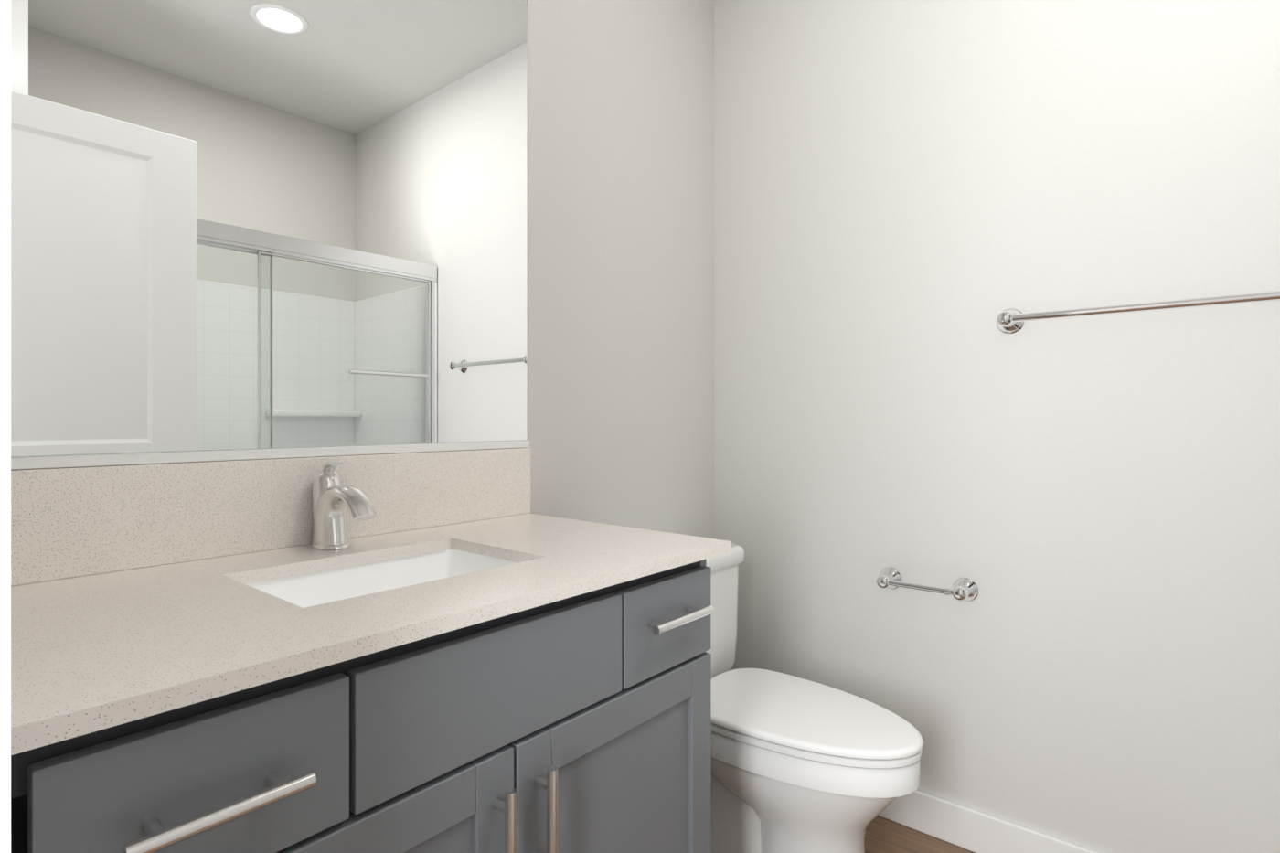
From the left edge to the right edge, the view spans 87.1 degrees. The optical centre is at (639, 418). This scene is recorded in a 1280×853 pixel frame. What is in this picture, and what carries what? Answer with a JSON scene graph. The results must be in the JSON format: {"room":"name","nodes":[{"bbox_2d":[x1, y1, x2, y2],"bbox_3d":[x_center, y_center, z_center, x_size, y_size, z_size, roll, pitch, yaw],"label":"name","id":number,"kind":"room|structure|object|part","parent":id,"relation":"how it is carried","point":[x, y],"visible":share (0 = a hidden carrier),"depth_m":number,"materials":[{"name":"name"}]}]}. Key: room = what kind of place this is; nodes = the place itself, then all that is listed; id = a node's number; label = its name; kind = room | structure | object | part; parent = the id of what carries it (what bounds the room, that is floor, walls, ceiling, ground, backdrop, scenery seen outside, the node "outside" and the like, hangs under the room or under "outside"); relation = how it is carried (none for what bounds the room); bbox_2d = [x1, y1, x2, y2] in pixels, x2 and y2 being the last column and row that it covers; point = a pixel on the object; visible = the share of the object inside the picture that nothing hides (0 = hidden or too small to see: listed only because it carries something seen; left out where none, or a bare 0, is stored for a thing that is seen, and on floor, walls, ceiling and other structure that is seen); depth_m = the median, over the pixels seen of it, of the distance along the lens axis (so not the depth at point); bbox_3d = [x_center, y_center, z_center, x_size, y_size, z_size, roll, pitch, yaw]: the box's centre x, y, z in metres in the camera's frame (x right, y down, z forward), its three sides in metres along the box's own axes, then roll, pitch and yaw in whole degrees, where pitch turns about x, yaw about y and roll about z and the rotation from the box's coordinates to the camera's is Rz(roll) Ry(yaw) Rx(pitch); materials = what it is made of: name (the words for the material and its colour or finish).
{"room":"bathroom","nodes":[
{"label":"bathroom","id":0,"kind":"room"},
{"bbox_2d":[21,0,714,538],"bbox_3d":[-0.606,-0.232,1.238,0.120,2.590,2.720,0,0,40],"label":"wall","id":1,"kind":"structure","parent":0,"point":[620,261],"depth_m":1.81,"materials":[{"name":"paint"}]},
{"bbox_2d":[10,0,529,469],"bbox_3d":[-0.569,-0.595,1.181,0.010,1.324,0.968,0,0,40],"label":"mirror","id":2,"kind":"object","parent":1,"relation":"attached to","point":[263,229],"visible":1,"depth_m":1.12,"materials":[{"name":"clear mirror"}]},
{"bbox_2d":[864,815,975,852],"bbox_3d":[0.328,1.093,0.456,2.556,0.060,2.720,0,0,40],"label":"floor","id":3,"kind":"structure","parent":0,"point":[882,835],"depth_m":1.69,"materials":[{"name":"wood"}]},
{"bbox_2d":[10,448,731,852],"bbox_3d":[-0.351,0.565,0.994,0.580,0.995,0.962,0,0,40],"label":"bathroom vanity","id":4,"kind":"object","parent":3,"relation":"on","point":[433,653],"visible":1,"depth_m":0.84,"materials":[{"name":"grey wood"}]},
{"bbox_2d":[310,460,376,550],"bbox_3d":[-0.492,0.144,1.114,0.162,0.144,0.055,0,0,40],"label":"faucet","id":5,"kind":"object","parent":4,"relation":"on","point":[331,499],"depth_m":1.12,"materials":[{"name":"silver metal"}]},
{"bbox_2d":[706,543,923,852],"bbox_3d":[0.275,0.708,1.593,0.757,0.710,0.474,0,0,40],"label":"toilet","id":6,"kind":"object","parent":3,"relation":"on","point":[799,765],"visible":0.5,"depth_m":1.43,"materials":[{"name":"white ceramic"}]},
{"bbox_3d":[0.362,0.670,1.520,0.529,0.035,0.340,0,0,40],"label":"seat","id":7,"kind":"part","parent":6,"relation":"part of","materials":[{"name":"white plastic"}]},
{"bbox_2d":[714,0,1279,852],"bbox_3d":[1.208,-0.232,1.413,2.436,2.590,0.120,0,0,40],"label":"wall","id":8,"kind":"structure","parent":0,"point":[913,199],"depth_m":1.59,"materials":[{"name":"paint"}]},
{"bbox_2d":[876,566,979,601],"bbox_3d":[0.716,0.424,1.703,0.243,0.058,0.067,0,0,40],"label":"paper holder","id":9,"kind":"object","parent":8,"relation":"attached to","point":[965,589],"visible":1,"depth_m":1.67,"materials":[{"name":"silver metal"}]},
{"bbox_2d":[877,789,1098,852],"bbox_3d":[0.826,1.013,1.647,1.523,0.100,0.013,0,0,40],"label":"baseboard","id":10,"kind":"structure","parent":8,"relation":"attached to","point":[970,829],"depth_m":1.66,"materials":[{"name":"white"}]},
{"bbox_2d":[996,290,1279,333],"bbox_3d":[1.052,-0.231,1.419,0.557,0.060,0.070,0,0,40],"label":"towel rail","id":11,"kind":"object","parent":8,"relation":"attached to","point":[1010,321],"visible":1,"depth_m":1.41,"materials":[{"name":"silver metal"}]},
{"bbox_3d":[-0.638,-0.232,0.526,0.745,2.590,0.120,0,0,40],"label":"wall","id":12,"kind":"structure","parent":0,"visible":0},
{"bbox_2d":[0,0,10,852],"bbox_3d":[-0.347,0.048,0.281,0.017,2.030,0.122,0,0,40],"label":"trim","id":13,"kind":"structure","parent":12,"relation":"attached to","point":[5,426],"depth_m":0.32,"materials":[{"name":"white paint"}]}
]}

